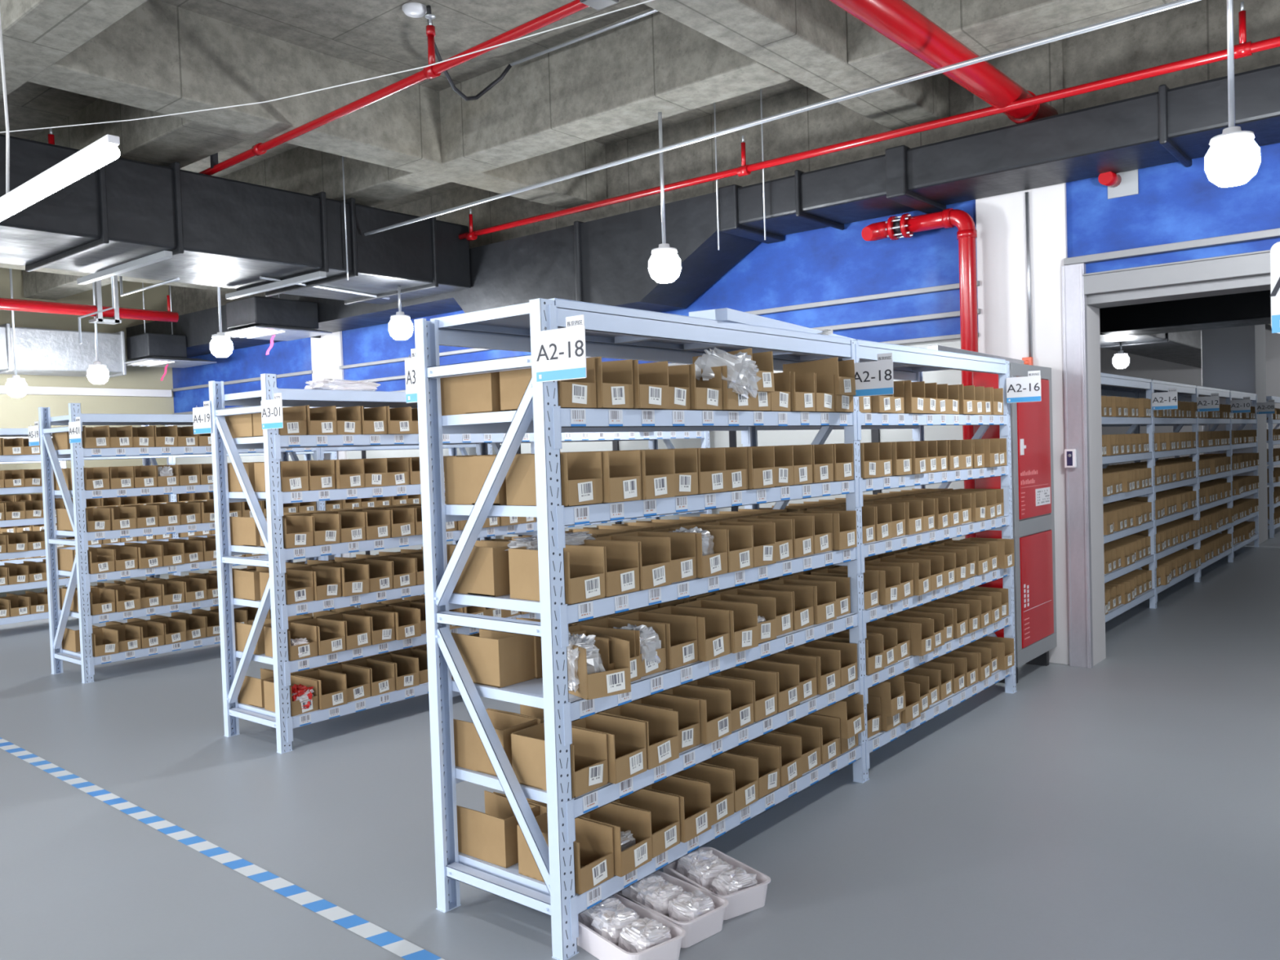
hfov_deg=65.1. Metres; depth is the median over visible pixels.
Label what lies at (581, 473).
bin
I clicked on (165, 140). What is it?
beam
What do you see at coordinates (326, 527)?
bin
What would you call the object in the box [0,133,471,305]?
air duct
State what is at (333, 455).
storage rack
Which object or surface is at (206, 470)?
bin
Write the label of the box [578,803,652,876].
bin
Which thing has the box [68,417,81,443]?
sign
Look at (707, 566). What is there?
bin
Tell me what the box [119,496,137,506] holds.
bin
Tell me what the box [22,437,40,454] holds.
bin
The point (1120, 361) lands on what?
pendant lamp
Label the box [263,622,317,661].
bin
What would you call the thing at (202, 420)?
sign
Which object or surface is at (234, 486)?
bin
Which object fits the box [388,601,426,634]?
bin
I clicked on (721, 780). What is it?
bin
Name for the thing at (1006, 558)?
bin
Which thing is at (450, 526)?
bin
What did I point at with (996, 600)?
bin
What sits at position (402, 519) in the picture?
bin
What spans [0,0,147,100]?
beam
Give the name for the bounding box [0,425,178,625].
storage rack
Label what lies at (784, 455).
bin
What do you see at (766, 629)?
bin
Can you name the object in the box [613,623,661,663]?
plastic bag
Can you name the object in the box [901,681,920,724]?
bin
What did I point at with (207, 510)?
bin
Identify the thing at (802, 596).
bin
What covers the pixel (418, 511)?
bin
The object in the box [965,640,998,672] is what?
bin
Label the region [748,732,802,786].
bin
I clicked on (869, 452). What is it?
bin
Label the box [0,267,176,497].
wall
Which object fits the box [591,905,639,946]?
bundle
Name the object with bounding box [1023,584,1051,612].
print
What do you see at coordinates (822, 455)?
bin
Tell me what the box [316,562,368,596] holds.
bin
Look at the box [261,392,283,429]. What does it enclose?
sign
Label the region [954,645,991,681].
bin
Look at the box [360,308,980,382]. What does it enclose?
trim
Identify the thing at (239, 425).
bin
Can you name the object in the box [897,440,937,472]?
bin
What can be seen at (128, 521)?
bin
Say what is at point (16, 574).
bin
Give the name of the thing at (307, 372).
trim
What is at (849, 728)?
bin
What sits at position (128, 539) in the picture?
bin
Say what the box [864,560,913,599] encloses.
bin
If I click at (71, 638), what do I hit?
bin
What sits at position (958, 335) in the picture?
trim
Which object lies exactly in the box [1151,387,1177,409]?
sign
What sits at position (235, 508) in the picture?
bin
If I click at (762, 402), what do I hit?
bin
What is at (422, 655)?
bin
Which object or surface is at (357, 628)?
bin
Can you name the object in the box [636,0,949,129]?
beam
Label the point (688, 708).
bin
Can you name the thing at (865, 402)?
bin
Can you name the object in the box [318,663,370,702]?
bin
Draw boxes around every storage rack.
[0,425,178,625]
[0,436,67,586]
[38,403,329,683]
[162,451,341,576]
[208,373,540,753]
[295,444,495,560]
[413,297,869,959]
[487,431,711,528]
[756,339,1017,769]
[1100,372,1156,622]
[1101,379,1200,601]
[1138,386,1233,577]
[1178,390,1259,551]
[1266,395,1279,537]
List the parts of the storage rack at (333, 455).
post, post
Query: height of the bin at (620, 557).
0.161 m
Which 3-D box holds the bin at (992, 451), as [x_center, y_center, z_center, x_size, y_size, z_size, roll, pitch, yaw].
[1.940,-0.157,5.858,0.272,0.161,0.163,0,2,39]
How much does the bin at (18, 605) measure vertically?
0.161 m
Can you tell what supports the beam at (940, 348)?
on the storage rack at (909, 362)
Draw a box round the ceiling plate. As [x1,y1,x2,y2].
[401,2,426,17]
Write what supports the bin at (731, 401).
on the storage rack at (616, 332)
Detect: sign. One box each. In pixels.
[27,421,39,446]
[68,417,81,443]
[192,400,211,434]
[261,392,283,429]
[404,348,417,403]
[534,314,586,382]
[853,352,893,396]
[1006,370,1041,403]
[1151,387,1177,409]
[1196,392,1219,412]
[1230,396,1250,413]
[1256,400,1275,413]
[1270,241,1279,333]
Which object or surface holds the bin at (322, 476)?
on the storage rack at (271, 531)
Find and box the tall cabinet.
[972,362,1057,683]
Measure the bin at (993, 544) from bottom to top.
0.161 m
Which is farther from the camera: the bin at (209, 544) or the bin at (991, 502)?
the bin at (209, 544)
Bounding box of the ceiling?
[0,0,806,209]
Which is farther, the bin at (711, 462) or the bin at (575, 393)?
the bin at (711, 462)
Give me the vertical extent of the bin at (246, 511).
0.161 m
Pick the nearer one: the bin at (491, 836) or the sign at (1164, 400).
the bin at (491, 836)
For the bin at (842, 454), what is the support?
on the storage rack at (616, 332)
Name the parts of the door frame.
post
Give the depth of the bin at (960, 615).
5.48 m
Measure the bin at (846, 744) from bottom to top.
0.162 m
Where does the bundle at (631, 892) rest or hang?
in the plastic tray at (708, 924)
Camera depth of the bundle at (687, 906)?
3.17 m
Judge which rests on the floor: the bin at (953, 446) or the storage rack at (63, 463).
the storage rack at (63, 463)
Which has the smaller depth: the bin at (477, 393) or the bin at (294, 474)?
the bin at (477, 393)
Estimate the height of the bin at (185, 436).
0.161 m
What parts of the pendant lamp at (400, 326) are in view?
bulb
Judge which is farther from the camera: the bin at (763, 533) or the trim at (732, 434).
the trim at (732, 434)
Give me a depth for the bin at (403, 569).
5.97 m
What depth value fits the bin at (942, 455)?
5.34 m
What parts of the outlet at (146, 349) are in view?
hanging rod, hanging rod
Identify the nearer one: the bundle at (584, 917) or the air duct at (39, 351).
the bundle at (584, 917)
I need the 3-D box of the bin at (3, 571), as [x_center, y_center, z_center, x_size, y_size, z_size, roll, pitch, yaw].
[-6.016,0.896,9.308,0.272,0.161,0.163,0,2,40]
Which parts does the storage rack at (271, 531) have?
post, shelf panel, shelf panel, shelf panel, shelf panel, shelf panel, post, shelf panel, shelf panel, post, post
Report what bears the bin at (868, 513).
on the storage rack at (909, 362)
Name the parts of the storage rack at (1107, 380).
shelf panel, post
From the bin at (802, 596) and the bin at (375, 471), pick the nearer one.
the bin at (802, 596)
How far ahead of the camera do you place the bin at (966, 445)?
5.59 m
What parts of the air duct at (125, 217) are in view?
support rail, support rail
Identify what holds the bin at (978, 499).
on the storage rack at (909, 362)
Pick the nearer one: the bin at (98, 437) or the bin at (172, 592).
the bin at (98, 437)
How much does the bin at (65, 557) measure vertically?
0.162 m
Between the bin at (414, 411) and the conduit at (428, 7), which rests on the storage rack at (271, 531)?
the bin at (414, 411)
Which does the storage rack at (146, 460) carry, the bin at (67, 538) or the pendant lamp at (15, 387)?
the bin at (67, 538)
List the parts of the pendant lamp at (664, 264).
bulb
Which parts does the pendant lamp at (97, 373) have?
bulb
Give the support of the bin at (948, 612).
on the storage rack at (909, 362)
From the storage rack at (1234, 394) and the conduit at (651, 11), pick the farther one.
the storage rack at (1234, 394)
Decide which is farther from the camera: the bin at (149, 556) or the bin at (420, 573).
the bin at (149, 556)
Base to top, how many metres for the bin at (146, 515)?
0.161 m
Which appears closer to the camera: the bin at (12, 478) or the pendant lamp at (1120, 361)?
the bin at (12, 478)
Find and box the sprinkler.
[48,128,54,144]
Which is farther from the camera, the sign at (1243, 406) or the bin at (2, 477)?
the sign at (1243, 406)
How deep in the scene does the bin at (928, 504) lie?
5.23 m
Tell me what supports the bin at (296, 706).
on the storage rack at (271, 531)
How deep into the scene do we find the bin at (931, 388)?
5.18 m
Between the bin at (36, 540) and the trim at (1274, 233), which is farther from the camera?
the bin at (36, 540)
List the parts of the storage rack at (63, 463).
post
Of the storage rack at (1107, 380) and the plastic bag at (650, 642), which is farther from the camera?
the storage rack at (1107, 380)
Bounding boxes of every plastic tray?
[577,892,685,959]
[614,870,728,947]
[662,846,770,919]
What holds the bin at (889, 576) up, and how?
on the storage rack at (909, 362)
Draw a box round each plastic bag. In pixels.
[157,466,173,476]
[290,637,308,655]
[291,688,313,702]
[304,378,381,391]
[506,531,595,550]
[567,630,604,692]
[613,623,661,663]
[620,830,635,851]
[668,526,714,555]
[693,346,761,398]
[757,615,765,622]
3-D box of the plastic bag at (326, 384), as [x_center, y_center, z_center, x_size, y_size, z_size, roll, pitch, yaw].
[-1.753,-0.551,5.902,0.250,0.078,0.489,-1,2,37]
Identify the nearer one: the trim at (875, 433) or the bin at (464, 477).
the bin at (464, 477)
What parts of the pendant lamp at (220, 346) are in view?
bulb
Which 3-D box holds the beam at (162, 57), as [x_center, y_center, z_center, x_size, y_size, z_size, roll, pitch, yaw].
[-5.806,-2.423,2.778,0.366,0.570,16.860,0,2,40]
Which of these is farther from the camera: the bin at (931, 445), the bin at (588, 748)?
the bin at (931, 445)
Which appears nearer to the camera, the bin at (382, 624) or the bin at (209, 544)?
the bin at (382, 624)
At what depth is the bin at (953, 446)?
5.43 m
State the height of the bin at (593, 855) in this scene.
0.161 m
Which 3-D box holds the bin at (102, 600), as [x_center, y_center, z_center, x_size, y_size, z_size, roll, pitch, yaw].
[-3.995,0.890,7.358,0.272,0.161,0.163,0,2,41]
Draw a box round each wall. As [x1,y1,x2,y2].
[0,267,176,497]
[168,0,1279,666]
[1100,324,1279,487]
[1200,324,1267,545]
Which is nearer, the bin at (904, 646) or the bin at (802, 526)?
the bin at (802, 526)
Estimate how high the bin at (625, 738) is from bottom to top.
0.161 m
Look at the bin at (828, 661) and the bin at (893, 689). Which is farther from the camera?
the bin at (893, 689)
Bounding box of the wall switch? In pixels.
[1064,448,1076,467]
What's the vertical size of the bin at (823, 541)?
0.162 m
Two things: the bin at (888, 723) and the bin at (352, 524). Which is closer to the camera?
the bin at (888, 723)
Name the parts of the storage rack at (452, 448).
post, post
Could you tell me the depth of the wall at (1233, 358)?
13.46 m
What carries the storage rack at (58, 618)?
on the floor
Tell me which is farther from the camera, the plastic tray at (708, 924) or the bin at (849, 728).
the bin at (849, 728)
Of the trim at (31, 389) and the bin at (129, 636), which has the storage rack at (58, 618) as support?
the bin at (129, 636)
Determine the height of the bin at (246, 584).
0.161 m
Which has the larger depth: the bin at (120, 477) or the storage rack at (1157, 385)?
the storage rack at (1157, 385)
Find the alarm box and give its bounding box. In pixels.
[1022,356,1033,365]
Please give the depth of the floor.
4.12 m
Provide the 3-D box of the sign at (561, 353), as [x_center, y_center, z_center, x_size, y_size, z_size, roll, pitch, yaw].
[-0.229,-0.381,2.924,0.200,0.180,0.017,0,2,40]
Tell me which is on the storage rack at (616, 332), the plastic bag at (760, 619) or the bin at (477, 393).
the bin at (477, 393)
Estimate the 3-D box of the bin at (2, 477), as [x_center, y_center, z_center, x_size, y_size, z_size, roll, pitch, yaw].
[-6.021,-0.004,9.258,0.272,0.161,0.163,0,2,39]
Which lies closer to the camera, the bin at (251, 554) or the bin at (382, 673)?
the bin at (382, 673)
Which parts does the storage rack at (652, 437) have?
post, post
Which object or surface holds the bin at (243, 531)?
on the storage rack at (271, 531)
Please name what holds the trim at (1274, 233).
attached to the wall at (1175, 202)
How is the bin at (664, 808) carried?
on the storage rack at (616, 332)
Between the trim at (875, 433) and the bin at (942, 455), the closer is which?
the bin at (942, 455)
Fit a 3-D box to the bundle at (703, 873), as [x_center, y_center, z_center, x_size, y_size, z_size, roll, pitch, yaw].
[0.245,1.365,3.444,0.153,0.105,0.116,-3,2,-26]
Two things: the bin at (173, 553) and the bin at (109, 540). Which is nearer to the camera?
the bin at (173, 553)
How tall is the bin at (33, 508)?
0.161 m
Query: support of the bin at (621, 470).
on the storage rack at (616, 332)
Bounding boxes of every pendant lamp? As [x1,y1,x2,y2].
[5,268,27,397]
[87,272,109,384]
[209,286,232,357]
[388,285,413,340]
[648,111,680,283]
[1112,342,1129,368]
[1204,0,1260,186]
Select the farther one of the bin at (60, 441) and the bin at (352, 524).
the bin at (60, 441)
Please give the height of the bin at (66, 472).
0.162 m
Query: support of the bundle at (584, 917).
in the plastic tray at (596, 944)
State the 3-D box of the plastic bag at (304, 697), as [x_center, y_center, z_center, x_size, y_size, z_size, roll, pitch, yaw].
[-1.845,1.172,5.443,0.114,0.078,0.137,0,2,40]
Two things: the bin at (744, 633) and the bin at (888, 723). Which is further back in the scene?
the bin at (888, 723)
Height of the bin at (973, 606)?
0.161 m
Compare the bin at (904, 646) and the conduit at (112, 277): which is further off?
the conduit at (112, 277)
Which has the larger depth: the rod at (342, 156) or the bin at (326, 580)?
the rod at (342, 156)
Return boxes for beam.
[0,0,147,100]
[22,8,791,300]
[27,0,607,208]
[29,98,257,168]
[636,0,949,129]
[688,307,855,339]
[846,0,1177,83]
[927,345,1023,364]
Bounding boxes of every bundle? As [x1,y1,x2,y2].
[577,895,623,930]
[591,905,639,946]
[618,917,671,952]
[621,872,665,902]
[636,880,683,917]
[667,889,715,921]
[675,847,718,877]
[688,858,733,892]
[711,866,757,895]
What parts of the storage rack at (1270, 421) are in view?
post, shelf panel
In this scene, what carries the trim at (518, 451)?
attached to the wall at (1175, 202)
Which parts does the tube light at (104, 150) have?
hanging cord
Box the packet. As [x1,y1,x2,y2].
[291,684,313,709]
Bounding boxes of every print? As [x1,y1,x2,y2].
[1020,470,1045,514]
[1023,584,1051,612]
[1024,617,1029,639]
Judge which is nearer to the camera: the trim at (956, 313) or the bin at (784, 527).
the bin at (784, 527)
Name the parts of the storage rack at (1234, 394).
post, shelf panel, post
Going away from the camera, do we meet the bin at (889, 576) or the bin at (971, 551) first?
the bin at (889, 576)
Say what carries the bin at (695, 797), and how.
on the storage rack at (616, 332)
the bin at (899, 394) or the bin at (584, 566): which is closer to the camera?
the bin at (584, 566)
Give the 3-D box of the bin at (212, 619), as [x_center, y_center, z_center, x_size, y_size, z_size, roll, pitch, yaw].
[-3.458,1.152,8.025,0.272,0.162,0.162,0,2,40]
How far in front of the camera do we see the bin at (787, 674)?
4.13 m
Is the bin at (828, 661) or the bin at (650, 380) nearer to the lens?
the bin at (650, 380)
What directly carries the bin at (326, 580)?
on the storage rack at (271, 531)
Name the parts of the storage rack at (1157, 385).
post, shelf panel, post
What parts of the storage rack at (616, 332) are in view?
post, shelf panel, shelf panel, shelf panel, shelf panel, shelf panel, post, shelf panel, shelf panel, post, post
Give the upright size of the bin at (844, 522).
0.161 m
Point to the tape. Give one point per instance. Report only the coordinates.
(386, 940)
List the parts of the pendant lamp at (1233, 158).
bulb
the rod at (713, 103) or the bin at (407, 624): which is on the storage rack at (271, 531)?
the bin at (407, 624)
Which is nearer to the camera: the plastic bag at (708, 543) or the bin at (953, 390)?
the plastic bag at (708, 543)
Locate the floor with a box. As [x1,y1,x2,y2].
[0,526,1279,959]
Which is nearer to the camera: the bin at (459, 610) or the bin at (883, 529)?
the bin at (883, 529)
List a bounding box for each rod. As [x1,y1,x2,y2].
[342,155,348,279]
[713,102,719,249]
[760,88,765,239]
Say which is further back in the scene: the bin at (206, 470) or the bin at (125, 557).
the bin at (206, 470)
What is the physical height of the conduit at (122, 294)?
1.292 m
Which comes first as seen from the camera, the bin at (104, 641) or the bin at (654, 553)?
the bin at (654, 553)
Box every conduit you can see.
[78,275,115,343]
[119,275,179,296]
[259,275,389,299]
[364,0,1200,235]
[426,4,511,101]
[509,8,657,66]
[1024,191,1032,357]
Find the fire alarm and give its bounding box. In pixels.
[1097,168,1138,199]
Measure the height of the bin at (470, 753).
0.161 m
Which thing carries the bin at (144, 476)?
on the storage rack at (58, 618)
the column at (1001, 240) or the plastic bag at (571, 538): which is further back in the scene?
the column at (1001, 240)
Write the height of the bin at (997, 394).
0.161 m
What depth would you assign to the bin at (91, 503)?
9.99 m
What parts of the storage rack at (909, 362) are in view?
shelf panel, post, post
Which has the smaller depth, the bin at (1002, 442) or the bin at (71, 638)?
the bin at (1002, 442)
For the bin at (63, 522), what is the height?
0.161 m
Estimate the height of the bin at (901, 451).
0.161 m
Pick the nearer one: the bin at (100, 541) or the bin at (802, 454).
the bin at (802, 454)
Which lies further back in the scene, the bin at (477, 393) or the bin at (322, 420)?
the bin at (322, 420)
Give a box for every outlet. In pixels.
[124,282,217,380]
[211,294,332,354]
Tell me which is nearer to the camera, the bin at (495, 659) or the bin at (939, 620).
the bin at (495, 659)
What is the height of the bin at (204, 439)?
0.162 m
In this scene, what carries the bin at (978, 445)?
on the storage rack at (909, 362)
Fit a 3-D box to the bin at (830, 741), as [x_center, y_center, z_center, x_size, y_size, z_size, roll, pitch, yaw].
[0.722,1.128,4.409,0.272,0.161,0.163,0,2,39]
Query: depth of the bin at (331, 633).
5.60 m
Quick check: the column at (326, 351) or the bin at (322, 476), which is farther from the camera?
the column at (326, 351)
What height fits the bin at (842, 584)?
0.161 m
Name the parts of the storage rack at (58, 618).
post, shelf panel, shelf panel, shelf panel, post, shelf panel, shelf panel, shelf panel, shelf panel, post, post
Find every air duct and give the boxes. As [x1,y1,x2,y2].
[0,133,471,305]
[0,323,126,377]
[124,333,217,368]
[126,63,1279,357]
[1099,289,1271,368]
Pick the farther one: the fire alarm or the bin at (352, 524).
the fire alarm
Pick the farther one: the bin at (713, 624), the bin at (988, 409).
the bin at (988, 409)
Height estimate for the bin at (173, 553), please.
0.161 m
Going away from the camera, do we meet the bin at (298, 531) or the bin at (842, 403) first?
the bin at (842, 403)
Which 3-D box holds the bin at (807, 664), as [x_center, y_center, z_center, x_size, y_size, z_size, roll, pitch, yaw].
[0.596,0.837,4.278,0.272,0.161,0.163,0,2,40]
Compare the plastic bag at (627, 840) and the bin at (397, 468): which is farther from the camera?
the bin at (397, 468)
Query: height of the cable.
0.221 m
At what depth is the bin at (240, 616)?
8.17 m
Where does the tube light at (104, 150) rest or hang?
hanging from the ceiling
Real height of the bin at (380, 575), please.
0.161 m
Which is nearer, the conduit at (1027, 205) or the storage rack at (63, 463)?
the conduit at (1027, 205)
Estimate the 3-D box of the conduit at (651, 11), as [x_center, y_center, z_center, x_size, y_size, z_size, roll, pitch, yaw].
[-0.151,-2.912,6.413,1.930,0.022,0.022,0,2,39]
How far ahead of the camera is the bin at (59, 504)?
9.70 m
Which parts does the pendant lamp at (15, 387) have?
bulb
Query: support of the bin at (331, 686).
on the storage rack at (271, 531)
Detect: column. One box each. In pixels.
[311,331,351,559]
[973,37,1069,665]
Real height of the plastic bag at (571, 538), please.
0.046 m
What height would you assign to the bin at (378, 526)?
0.161 m
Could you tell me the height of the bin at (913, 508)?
0.161 m
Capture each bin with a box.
[0,437,1,455]
[0,437,23,455]
[0,470,4,488]
[0,502,4,520]
[0,502,25,519]
[0,533,27,552]
[0,534,6,553]
[0,564,28,584]
[0,566,8,586]
[0,595,30,617]
[0,598,9,617]
[3,469,24,488]
[13,500,44,519]
[17,531,45,551]
[17,562,47,582]
[18,593,48,613]
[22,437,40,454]
[23,469,42,486]
[37,499,64,516]
[38,530,66,548]
[52,431,70,449]
[53,468,71,489]
[56,507,91,531]
[57,547,95,571]
[58,586,96,611]
[62,626,97,652]
[66,537,75,546]
[70,466,110,490]
[71,497,100,507]
[71,507,111,532]
[74,548,115,573]
[76,587,115,615]
[79,627,118,657]
[81,425,109,448]
[88,539,102,545]
[97,546,137,571]
[99,506,136,530]
[100,497,119,506]
[102,537,119,543]
[102,585,141,612]
[102,624,141,652]
[103,466,133,488]
[108,425,132,448]
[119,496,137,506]
[119,505,158,528]
[120,536,137,542]
[124,543,162,568]
[124,582,162,608]
[126,621,164,648]
[131,425,154,447]
[133,466,156,488]
[144,503,180,526]
[146,542,184,566]
[146,580,185,605]
[147,617,186,644]
[149,465,178,486]
[153,425,177,447]
[167,540,203,563]
[168,613,206,640]
[169,502,200,524]
[169,577,207,602]
[174,425,198,446]
[178,463,199,485]
[186,426,211,446]
[186,501,214,523]
[187,537,216,561]
[190,574,217,599]
[190,611,220,636]
[200,463,213,484]
[208,500,241,516]
[211,537,244,556]
[212,608,247,624]
[225,413,253,438]
[226,462,263,492]
[229,515,266,546]
[231,566,269,600]
[234,606,257,625]
[234,618,271,654]
[237,668,273,707]
[241,500,262,517]
[244,553,264,556]
[252,405,306,436]
[253,461,308,492]
[259,515,313,548]
[259,568,314,604]
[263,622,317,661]
[263,675,318,716]
[287,513,340,546]
[287,565,341,600]
[292,617,346,655]
[293,669,346,709]
[306,404,336,435]
[307,459,335,490]
[312,459,364,488]
[313,511,365,542]
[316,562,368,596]
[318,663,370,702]
[319,613,371,649]
[334,405,361,435]
[343,559,392,592]
[343,609,395,644]
[343,658,395,696]
[346,509,391,540]
[360,405,386,434]
[362,457,409,485]
[363,457,387,487]
[365,556,416,588]
[368,653,419,690]
[370,507,415,537]
[370,605,421,639]
[386,406,412,434]
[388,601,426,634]
[389,553,424,585]
[390,648,428,684]
[391,506,422,534]
[406,457,420,484]
[407,406,418,434]
[409,504,457,531]
[411,456,454,482]
[414,600,463,629]
[414,646,426,651]
[440,371,500,415]
[443,455,506,505]
[446,540,510,596]
[450,628,535,688]
[453,709,537,776]
[456,790,539,867]
[499,357,596,411]
[505,452,602,506]
[508,545,605,604]
[511,722,608,798]
[516,811,613,894]
[560,450,641,502]
[565,539,639,596]
[568,624,640,681]
[568,630,631,700]
[571,713,647,783]
[577,617,666,677]
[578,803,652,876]
[591,535,671,590]
[595,356,633,408]
[596,449,675,499]
[598,702,679,769]
[609,531,696,582]
[610,788,679,857]
[612,611,697,669]
[628,360,669,408]
[630,693,700,752]
[644,528,727,577]
[644,605,730,661]
[644,775,711,843]
[658,684,731,744]
[667,364,690,409]
[671,524,753,572]
[672,764,734,826]
[674,448,697,496]
[675,599,758,653]
[685,675,754,731]
[688,364,722,409]
[692,347,774,391]
[696,448,726,493]
[696,520,776,567]
[696,593,776,643]
[698,752,758,812]
[704,447,748,491]
[712,666,777,722]
[715,517,793,561]
[715,587,793,635]
[720,365,751,410]
[724,742,780,799]
[736,660,799,712]
[739,515,813,558]
[740,582,813,630]
[746,445,775,488]
[747,391,770,410]
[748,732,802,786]
[756,653,817,702]
[760,512,833,553]
[763,578,836,624]
[770,371,791,411]
[770,722,821,773]
[773,445,793,486]
[776,444,833,483]
[778,646,840,694]
[779,573,850,616]
[780,444,812,484]
[782,356,855,395]
[786,510,857,550]
[787,640,857,686]
[790,372,815,411]
[792,714,840,764]
[799,443,853,480]
[806,506,875,543]
[810,568,879,609]
[811,708,857,754]
[813,693,865,738]
[814,373,834,412]
[817,631,884,675]
[825,504,892,541]
[831,374,853,412]
[833,564,901,604]
[840,442,892,476]
[840,502,905,537]
[841,442,879,478]
[844,626,897,666]
[858,395,871,413]
[862,500,923,534]
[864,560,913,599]
[866,620,911,660]
[866,695,881,737]
[867,675,905,716]
[869,557,930,595]
[871,394,893,413]
[872,497,934,532]
[876,615,934,656]
[880,554,943,591]
[880,697,901,731]
[891,441,911,475]
[891,610,944,648]
[893,380,904,413]
[893,551,955,586]
[894,496,950,528]
[896,440,947,471]
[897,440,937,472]
[897,673,929,712]
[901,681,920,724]
[902,666,939,705]
[903,380,924,413]
[906,494,961,526]
[906,606,953,642]
[908,547,967,582]
[911,440,928,474]
[916,493,971,523]
[917,545,975,577]
[917,661,952,700]
[918,602,968,638]
[920,382,937,413]
[928,491,986,521]
[929,598,980,633]
[929,656,965,693]
[933,542,989,575]
[937,383,948,413]
[941,489,996,519]
[941,650,978,687]
[942,539,997,571]
[942,594,991,628]
[946,440,961,470]
[947,384,959,413]
[949,488,1004,516]
[954,590,1001,623]
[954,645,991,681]
[958,384,975,414]
[959,537,1014,568]
[960,439,973,469]
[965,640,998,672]
[966,586,1008,617]
[968,385,984,414]
[972,439,984,467]
[976,635,1014,670]
[977,386,991,414]
[984,438,999,466]
[988,438,1006,466]
[991,386,1003,414]
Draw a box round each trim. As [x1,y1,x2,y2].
[0,262,236,292]
[0,385,172,397]
[171,369,312,391]
[172,332,978,414]
[338,280,979,368]
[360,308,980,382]
[361,407,369,555]
[515,444,522,536]
[612,440,621,524]
[728,431,738,511]
[871,429,880,494]
[1063,227,1279,265]
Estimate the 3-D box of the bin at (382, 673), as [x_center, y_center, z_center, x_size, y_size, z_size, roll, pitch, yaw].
[-1.589,1.157,5.887,0.272,0.162,0.163,0,2,40]
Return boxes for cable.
[0,0,653,133]
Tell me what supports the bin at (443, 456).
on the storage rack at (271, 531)
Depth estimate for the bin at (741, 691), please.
3.88 m
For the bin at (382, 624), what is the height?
0.161 m
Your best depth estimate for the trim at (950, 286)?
7.78 m
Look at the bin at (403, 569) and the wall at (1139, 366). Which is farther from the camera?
the wall at (1139, 366)
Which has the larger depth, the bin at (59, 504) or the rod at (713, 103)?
the bin at (59, 504)
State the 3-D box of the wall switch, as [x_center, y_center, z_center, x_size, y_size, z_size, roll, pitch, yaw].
[2.847,-0.142,6.628,0.072,0.124,0.034,0,2,40]
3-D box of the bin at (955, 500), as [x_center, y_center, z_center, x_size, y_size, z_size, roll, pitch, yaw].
[1.603,0.166,5.500,0.272,0.161,0.163,0,2,40]
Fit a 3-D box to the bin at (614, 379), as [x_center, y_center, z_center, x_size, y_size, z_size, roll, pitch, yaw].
[-0.178,-0.312,3.311,0.272,0.162,0.163,0,2,38]
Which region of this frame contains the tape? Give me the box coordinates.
[0,737,444,959]
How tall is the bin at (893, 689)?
0.162 m
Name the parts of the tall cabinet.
panel, cabinet frame, cabinet door, cabinet door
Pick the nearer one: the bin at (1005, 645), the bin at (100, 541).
the bin at (1005, 645)
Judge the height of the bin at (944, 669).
0.161 m
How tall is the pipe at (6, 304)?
0.740 m
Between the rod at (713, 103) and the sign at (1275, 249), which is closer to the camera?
the sign at (1275, 249)
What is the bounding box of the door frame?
[1061,249,1271,667]
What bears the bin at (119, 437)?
on the storage rack at (58, 618)
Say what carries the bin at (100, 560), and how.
on the storage rack at (58, 618)
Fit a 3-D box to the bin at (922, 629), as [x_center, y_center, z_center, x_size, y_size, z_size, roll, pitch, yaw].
[1.335,0.787,5.096,0.272,0.162,0.163,0,2,39]
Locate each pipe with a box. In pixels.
[0,275,178,324]
[198,0,618,175]
[458,1,1279,240]
[829,0,1057,124]
[861,208,977,586]
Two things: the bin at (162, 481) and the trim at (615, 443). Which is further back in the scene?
the trim at (615, 443)
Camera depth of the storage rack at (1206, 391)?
11.12 m
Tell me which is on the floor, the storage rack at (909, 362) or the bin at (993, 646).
the storage rack at (909, 362)
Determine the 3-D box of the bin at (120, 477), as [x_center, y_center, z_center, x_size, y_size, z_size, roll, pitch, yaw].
[-3.908,-0.017,7.456,0.272,0.161,0.164,0,2,41]
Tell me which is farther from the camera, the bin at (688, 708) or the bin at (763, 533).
the bin at (763, 533)
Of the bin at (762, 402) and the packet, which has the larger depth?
the packet
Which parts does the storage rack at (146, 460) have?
post, post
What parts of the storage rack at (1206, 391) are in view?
shelf panel, post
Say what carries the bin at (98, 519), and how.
on the storage rack at (58, 618)
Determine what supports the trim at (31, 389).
attached to the wall at (21, 412)
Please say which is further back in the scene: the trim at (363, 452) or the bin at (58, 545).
the trim at (363, 452)
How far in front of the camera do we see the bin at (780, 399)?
4.07 m
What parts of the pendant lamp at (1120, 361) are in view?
bulb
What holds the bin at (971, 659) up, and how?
on the storage rack at (909, 362)
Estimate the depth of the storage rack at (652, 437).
7.73 m
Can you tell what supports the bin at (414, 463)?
on the storage rack at (271, 531)
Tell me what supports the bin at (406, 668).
on the storage rack at (271, 531)
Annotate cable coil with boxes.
[817,328,832,335]
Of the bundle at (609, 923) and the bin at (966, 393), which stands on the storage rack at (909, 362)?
the bin at (966, 393)
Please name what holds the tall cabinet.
on the floor
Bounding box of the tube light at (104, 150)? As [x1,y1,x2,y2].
[0,12,119,221]
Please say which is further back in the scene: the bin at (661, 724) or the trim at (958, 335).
the trim at (958, 335)
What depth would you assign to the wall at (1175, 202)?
7.59 m
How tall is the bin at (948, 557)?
0.162 m
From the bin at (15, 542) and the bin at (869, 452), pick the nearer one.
the bin at (869, 452)

